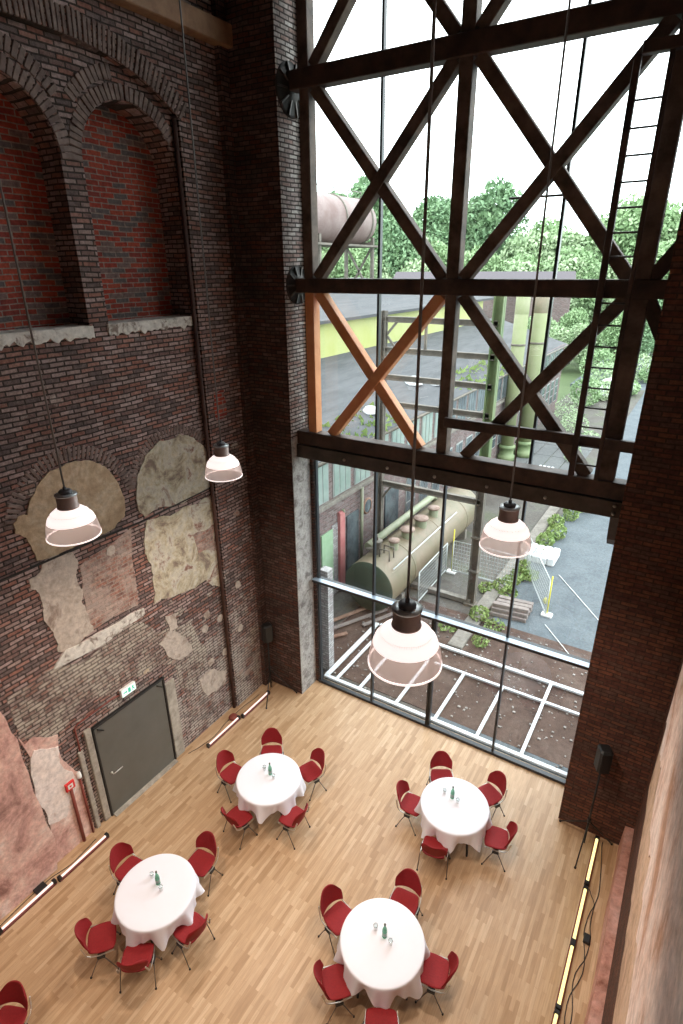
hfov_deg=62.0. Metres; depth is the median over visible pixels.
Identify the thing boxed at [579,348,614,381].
bush
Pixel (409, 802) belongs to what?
chair
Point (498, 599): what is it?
timber balk
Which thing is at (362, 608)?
plank
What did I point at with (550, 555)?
concrete block
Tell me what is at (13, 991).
chair
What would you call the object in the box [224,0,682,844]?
brick pillar
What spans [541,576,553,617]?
marker post
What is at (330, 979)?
chair
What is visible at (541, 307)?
tube
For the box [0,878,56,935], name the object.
tube
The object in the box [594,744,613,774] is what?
speaker
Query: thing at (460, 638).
concrete curb
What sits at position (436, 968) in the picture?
chair
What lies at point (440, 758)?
chair
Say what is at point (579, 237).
tree
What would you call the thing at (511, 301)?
shed
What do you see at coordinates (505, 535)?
pendant lamp
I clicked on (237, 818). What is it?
chair
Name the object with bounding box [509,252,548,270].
tree
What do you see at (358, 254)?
tree
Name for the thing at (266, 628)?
speaker
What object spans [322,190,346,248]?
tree
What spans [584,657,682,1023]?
wall
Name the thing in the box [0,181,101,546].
pendant lamp
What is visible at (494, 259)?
tree
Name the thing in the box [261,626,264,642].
grille
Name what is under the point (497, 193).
tree
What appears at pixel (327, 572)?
pillar
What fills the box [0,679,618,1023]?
floor
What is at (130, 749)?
door
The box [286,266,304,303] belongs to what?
iron bearing
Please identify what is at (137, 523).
trim
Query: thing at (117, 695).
cable conduit
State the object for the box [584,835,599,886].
tube
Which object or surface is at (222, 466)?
pendant lamp
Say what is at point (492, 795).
chair
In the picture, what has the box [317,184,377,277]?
tank
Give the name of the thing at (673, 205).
tree
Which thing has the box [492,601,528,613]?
timber balk
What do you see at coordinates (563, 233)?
tree
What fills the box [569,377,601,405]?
bush
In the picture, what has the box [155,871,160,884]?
bottle
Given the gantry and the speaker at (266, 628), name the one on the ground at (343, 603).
the gantry
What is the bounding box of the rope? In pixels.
[559,575,597,619]
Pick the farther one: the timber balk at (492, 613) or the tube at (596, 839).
the timber balk at (492, 613)
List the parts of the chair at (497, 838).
seat, rail, backrest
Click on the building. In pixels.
(346, 494)
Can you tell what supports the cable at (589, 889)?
on the floor
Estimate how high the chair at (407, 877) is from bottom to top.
0.867 m
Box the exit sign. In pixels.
[119,681,135,697]
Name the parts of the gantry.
plate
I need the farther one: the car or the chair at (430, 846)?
the car
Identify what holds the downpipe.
attached to the wall at (91, 91)
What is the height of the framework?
9.840 m
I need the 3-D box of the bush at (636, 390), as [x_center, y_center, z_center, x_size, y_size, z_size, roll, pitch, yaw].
[24.659,-10.842,49.417,2.602,1.569,2.550,14,27,29]
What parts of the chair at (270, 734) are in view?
seat, backrest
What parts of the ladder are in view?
rail, rail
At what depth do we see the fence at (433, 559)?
19.48 m
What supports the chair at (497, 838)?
on the floor
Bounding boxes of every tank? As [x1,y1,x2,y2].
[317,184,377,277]
[345,487,475,610]
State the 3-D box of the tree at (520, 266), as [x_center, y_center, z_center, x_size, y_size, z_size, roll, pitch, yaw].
[26.338,-33.242,89.401,9.261,12.204,8.637,14,27,30]
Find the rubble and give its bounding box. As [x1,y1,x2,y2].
[333,604,586,767]
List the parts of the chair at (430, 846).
backrest, seat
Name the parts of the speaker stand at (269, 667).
leg, leg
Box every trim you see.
[0,487,209,582]
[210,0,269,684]
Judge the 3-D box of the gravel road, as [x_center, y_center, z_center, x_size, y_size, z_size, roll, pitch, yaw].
[39.876,-11.102,51.841,33.500,0.350,109.880,14,27,29]
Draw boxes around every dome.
[363,406,374,413]
[405,382,421,385]
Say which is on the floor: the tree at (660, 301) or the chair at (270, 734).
the chair at (270, 734)
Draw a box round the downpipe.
[171,118,235,707]
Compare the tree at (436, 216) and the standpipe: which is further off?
the tree at (436, 216)
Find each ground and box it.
[323,385,644,719]
[557,321,600,401]
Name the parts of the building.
pane, pane, pane, pane, pane, pane, pane, pane, pane, pane, pane, pane, pane, pane, pane, pane, pane, pane, pane, pane, pane, pane, pane, pane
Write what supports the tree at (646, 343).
on the ground at (571, 372)
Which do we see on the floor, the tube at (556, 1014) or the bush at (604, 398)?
the tube at (556, 1014)
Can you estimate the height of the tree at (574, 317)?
6.571 m
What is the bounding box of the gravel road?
[431,352,650,778]
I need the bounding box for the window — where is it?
[312,0,592,785]
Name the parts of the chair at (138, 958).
backrest, seat, rail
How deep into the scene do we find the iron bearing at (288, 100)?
9.90 m
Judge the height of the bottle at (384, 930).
0.298 m
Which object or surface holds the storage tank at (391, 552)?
on the ground at (343, 603)
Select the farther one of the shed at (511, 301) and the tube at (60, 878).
the shed at (511, 301)
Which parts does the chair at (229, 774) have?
backrest, seat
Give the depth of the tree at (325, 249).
114.72 m
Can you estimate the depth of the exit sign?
11.28 m
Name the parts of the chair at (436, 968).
seat, rail, backrest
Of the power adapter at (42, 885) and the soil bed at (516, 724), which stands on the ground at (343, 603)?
the soil bed at (516, 724)
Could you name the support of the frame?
on the soil bed at (516, 724)
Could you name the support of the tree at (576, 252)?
on the ground at (571, 372)
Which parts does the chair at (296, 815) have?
rail, seat, backrest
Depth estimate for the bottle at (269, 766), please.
11.57 m
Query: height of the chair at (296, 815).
0.867 m
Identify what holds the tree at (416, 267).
on the ground at (571, 372)
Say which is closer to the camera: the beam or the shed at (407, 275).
the beam
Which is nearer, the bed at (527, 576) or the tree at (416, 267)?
the bed at (527, 576)
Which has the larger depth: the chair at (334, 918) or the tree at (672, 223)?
the tree at (672, 223)
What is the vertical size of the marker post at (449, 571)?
1.750 m
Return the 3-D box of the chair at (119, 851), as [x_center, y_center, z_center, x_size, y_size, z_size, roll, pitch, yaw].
[-3.809,6.385,10.157,0.552,0.867,0.572,13,26,28]
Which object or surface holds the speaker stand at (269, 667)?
on the floor
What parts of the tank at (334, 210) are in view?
handrail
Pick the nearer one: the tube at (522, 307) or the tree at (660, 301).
the tube at (522, 307)
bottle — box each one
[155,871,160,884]
[268,763,271,774]
[382,923,386,938]
[450,786,454,798]
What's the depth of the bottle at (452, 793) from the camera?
11.01 m
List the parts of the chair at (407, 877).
seat, backrest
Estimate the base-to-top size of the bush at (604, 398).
1.788 m
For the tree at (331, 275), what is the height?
13.529 m
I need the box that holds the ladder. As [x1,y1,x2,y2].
[568,33,682,479]
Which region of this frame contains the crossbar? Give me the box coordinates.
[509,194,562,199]
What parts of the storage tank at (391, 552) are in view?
plate, manhole lid, manhole lid, manhole lid, rail, manhole lid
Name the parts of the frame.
rail, rail, rail, rail, rail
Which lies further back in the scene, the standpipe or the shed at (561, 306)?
the shed at (561, 306)
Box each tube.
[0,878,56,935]
[57,832,109,881]
[206,715,240,747]
[241,690,269,718]
[497,297,530,460]
[513,297,549,457]
[551,1008,559,1023]
[554,941,575,1011]
[570,885,587,945]
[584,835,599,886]
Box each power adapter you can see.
[33,881,46,894]
[583,932,590,944]
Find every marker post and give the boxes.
[446,529,456,574]
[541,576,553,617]
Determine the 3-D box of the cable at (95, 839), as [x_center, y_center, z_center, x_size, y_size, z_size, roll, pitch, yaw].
[-5.400,6.796,10.303,0.100,0.012,2.202,14,27,29]
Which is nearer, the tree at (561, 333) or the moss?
the moss
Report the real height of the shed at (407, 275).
10.000 m
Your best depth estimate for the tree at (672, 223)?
99.27 m
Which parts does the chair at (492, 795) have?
seat, backrest, rail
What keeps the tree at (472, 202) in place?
on the ground at (571, 372)
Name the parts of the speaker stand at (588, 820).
leg, leg, leg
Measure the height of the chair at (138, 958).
0.867 m
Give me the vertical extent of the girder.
0.900 m
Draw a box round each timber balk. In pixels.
[490,611,525,622]
[491,606,527,617]
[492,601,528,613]
[496,598,531,610]
[499,595,533,607]
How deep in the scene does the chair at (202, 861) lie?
10.29 m
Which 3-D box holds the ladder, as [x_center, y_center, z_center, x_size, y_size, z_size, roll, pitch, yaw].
[4.174,-3.186,8.118,0.965,5.800,0.140,14,27,29]
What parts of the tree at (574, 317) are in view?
crown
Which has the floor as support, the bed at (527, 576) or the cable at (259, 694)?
the cable at (259, 694)
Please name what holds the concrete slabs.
on the ground at (343, 603)
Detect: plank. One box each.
[334,607,365,621]
[334,608,386,629]
[334,632,347,637]
[362,612,392,626]
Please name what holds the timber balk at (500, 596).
on the timber balk
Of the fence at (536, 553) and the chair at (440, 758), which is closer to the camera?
the chair at (440, 758)
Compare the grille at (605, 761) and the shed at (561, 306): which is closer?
the grille at (605, 761)
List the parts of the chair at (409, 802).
backrest, rail, seat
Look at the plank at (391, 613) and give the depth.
18.04 m
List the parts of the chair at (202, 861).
seat, backrest, rail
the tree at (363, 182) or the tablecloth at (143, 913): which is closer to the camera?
the tablecloth at (143, 913)
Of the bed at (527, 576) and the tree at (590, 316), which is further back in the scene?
the tree at (590, 316)
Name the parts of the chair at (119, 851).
backrest, seat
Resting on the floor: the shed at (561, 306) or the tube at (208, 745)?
the tube at (208, 745)
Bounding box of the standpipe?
[64,779,85,841]
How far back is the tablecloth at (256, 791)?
11.41 m
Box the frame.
[324,622,583,776]
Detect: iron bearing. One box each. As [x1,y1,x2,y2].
[275,60,299,118]
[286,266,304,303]
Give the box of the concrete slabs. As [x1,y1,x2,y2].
[516,440,592,469]
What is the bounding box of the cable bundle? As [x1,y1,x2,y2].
[229,713,237,720]
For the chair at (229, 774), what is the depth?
12.05 m
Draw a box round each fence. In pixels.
[417,543,447,601]
[451,540,515,585]
[526,539,550,613]
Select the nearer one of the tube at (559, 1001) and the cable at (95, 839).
the tube at (559, 1001)
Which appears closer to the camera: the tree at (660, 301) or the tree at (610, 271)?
the tree at (660, 301)
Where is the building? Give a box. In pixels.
[318,277,567,595]
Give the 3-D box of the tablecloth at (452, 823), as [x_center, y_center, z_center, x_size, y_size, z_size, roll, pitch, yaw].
[2.193,5.830,11.042,1.458,0.421,1.483,14,27,29]
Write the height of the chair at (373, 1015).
0.867 m
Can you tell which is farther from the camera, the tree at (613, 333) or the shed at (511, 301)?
the shed at (511, 301)
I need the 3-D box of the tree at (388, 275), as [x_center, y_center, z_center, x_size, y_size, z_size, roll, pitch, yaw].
[5.736,-35.390,94.046,8.906,12.797,8.306,-14,27,-29]
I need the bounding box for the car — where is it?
[591,377,636,396]
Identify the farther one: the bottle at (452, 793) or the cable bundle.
the cable bundle
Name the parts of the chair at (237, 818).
backrest, seat, rail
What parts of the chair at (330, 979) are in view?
backrest, seat, rail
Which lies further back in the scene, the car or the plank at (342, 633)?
the car
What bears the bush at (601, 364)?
on the ground at (343, 603)
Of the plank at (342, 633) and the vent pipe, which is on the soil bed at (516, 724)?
the plank at (342, 633)
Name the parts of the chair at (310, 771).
seat, backrest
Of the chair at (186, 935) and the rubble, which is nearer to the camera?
the chair at (186, 935)
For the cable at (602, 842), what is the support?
on the floor
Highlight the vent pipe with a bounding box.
[76,771,94,832]
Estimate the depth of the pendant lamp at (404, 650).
4.41 m
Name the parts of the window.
rail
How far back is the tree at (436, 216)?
111.37 m
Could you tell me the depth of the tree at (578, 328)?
60.54 m
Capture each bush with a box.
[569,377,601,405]
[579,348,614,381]
[589,380,610,400]
[590,361,613,381]
[631,380,640,395]
[635,353,651,380]
[637,366,649,382]
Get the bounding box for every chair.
[0,980,31,1023]
[74,918,120,978]
[108,842,142,894]
[116,943,161,993]
[171,911,215,969]
[188,831,222,896]
[215,750,241,802]
[220,805,257,849]
[260,728,283,754]
[276,802,310,849]
[299,748,326,800]
[313,959,354,1023]
[318,884,351,955]
[362,1007,399,1023]
[389,868,422,919]
[395,780,420,835]
[415,951,458,1015]
[416,836,450,879]
[426,751,453,784]
[478,770,507,819]
[481,821,517,871]
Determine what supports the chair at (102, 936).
on the floor
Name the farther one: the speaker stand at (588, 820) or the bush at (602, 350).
the bush at (602, 350)
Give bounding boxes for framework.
[286,0,682,500]
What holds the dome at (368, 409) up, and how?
on the building
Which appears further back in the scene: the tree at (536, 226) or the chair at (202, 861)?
the tree at (536, 226)
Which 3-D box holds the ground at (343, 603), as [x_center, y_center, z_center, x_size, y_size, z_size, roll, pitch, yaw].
[15.550,-5.324,38.795,5.600,0.340,59.880,14,27,29]
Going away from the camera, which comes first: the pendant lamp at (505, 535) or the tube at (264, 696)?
the pendant lamp at (505, 535)
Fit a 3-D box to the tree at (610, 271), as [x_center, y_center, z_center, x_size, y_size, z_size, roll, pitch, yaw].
[44.592,-34.077,90.850,8.925,12.368,9.569,-10,25,-21]
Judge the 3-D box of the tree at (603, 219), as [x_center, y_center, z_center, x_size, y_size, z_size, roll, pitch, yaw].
[50.935,-45.466,105.679,12.015,21.848,13.269,-14,27,-29]
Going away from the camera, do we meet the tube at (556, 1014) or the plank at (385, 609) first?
the tube at (556, 1014)
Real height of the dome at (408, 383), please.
0.357 m
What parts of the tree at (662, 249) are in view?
crown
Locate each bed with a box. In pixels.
[325,595,591,767]
[438,568,538,647]
[518,509,582,569]
[554,395,600,460]
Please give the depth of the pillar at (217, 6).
11.57 m
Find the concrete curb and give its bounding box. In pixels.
[447,506,559,649]
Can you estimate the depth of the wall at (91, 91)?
9.77 m
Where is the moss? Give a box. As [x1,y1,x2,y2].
[322,360,504,436]
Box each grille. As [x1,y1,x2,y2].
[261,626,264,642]
[598,755,612,774]
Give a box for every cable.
[0,839,95,925]
[188,694,259,753]
[564,889,594,1023]
[570,842,602,1023]
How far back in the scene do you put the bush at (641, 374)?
54.04 m
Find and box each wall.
[0,0,262,919]
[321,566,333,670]
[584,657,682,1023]
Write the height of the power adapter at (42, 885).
0.060 m
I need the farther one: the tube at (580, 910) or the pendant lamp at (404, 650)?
the tube at (580, 910)
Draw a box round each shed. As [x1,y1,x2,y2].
[394,272,434,278]
[474,271,521,323]
[521,271,575,325]
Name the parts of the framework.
post, post, post, rail, post, rail, rail, rail, post, post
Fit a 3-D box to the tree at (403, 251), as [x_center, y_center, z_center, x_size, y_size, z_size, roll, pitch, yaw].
[8.672,-39.054,93.995,10.016,19.586,8.632,17,29,35]
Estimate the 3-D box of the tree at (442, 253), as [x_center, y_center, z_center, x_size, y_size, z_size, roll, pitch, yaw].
[17.313,-39.300,99.706,9.602,15.320,8.695,-22,31,-40]
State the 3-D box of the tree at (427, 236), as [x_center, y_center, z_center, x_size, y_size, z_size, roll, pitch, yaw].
[12.109,-47.132,115.205,12.216,17.948,13.099,-8,24,-16]
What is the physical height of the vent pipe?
1.600 m
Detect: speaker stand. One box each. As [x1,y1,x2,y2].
[266,643,296,708]
[559,773,612,868]
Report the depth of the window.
12.09 m
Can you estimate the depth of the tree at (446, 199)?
116.77 m
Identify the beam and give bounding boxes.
[106,0,232,48]
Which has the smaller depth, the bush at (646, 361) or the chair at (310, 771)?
the chair at (310, 771)
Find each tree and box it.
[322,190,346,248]
[322,236,376,264]
[322,252,336,277]
[333,248,376,277]
[349,175,390,256]
[362,256,393,277]
[374,211,426,277]
[393,233,430,259]
[399,258,430,271]
[411,193,449,248]
[431,240,447,267]
[439,196,466,232]
[447,193,502,254]
[464,175,529,259]
[464,243,504,270]
[493,258,539,270]
[500,230,563,265]
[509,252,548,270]
[524,215,572,248]
[527,316,557,336]
[536,255,588,311]
[543,229,582,256]
[549,325,573,347]
[553,245,600,314]
[558,307,589,363]
[562,231,601,309]
[571,323,603,371]
[579,273,615,322]
[584,205,640,271]
[594,192,671,272]
[597,258,632,311]
[598,312,622,371]
[610,320,653,360]
[626,206,679,259]
[644,239,675,336]
[644,299,662,364]
[660,199,682,240]
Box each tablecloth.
[111,854,204,950]
[233,753,305,823]
[333,898,429,1008]
[414,777,492,853]
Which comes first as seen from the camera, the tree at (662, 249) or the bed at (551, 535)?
the bed at (551, 535)
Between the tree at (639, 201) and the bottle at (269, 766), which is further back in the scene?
the tree at (639, 201)
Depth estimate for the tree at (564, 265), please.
87.18 m
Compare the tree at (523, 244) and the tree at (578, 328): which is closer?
the tree at (578, 328)
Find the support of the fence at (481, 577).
on the ground at (343, 603)
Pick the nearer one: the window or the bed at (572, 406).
the window
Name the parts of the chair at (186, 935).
rail, seat, backrest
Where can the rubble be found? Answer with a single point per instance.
(446, 656)
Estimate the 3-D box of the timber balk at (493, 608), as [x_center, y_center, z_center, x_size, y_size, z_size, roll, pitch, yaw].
[5.365,3.184,18.180,1.110,0.120,0.180,10,25,22]
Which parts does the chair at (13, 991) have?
seat, backrest, rail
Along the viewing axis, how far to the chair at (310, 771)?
12.08 m
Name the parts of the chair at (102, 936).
backrest, rail, seat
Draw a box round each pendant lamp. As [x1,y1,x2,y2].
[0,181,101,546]
[179,0,242,481]
[368,0,441,686]
[479,0,570,557]
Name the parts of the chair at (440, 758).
backrest, seat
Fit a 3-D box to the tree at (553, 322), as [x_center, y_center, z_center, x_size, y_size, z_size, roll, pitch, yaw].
[22.282,-18.956,63.641,3.778,5.904,3.950,-2,23,-3]
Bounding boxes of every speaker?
[261,622,272,642]
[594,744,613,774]
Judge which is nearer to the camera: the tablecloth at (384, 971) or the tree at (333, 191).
the tablecloth at (384, 971)
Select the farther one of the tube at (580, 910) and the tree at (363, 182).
the tree at (363, 182)
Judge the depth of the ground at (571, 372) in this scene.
59.49 m
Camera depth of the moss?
21.97 m
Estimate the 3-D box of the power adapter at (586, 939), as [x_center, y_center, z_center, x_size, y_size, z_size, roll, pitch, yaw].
[4.068,7.079,9.432,0.100,0.060,0.160,14,27,29]
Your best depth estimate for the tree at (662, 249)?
84.89 m
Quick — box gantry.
[377,296,506,607]
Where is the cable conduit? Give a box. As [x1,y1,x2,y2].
[74,695,119,751]
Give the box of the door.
[77,677,184,827]
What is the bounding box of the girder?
[297,444,622,544]
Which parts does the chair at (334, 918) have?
rail, backrest, seat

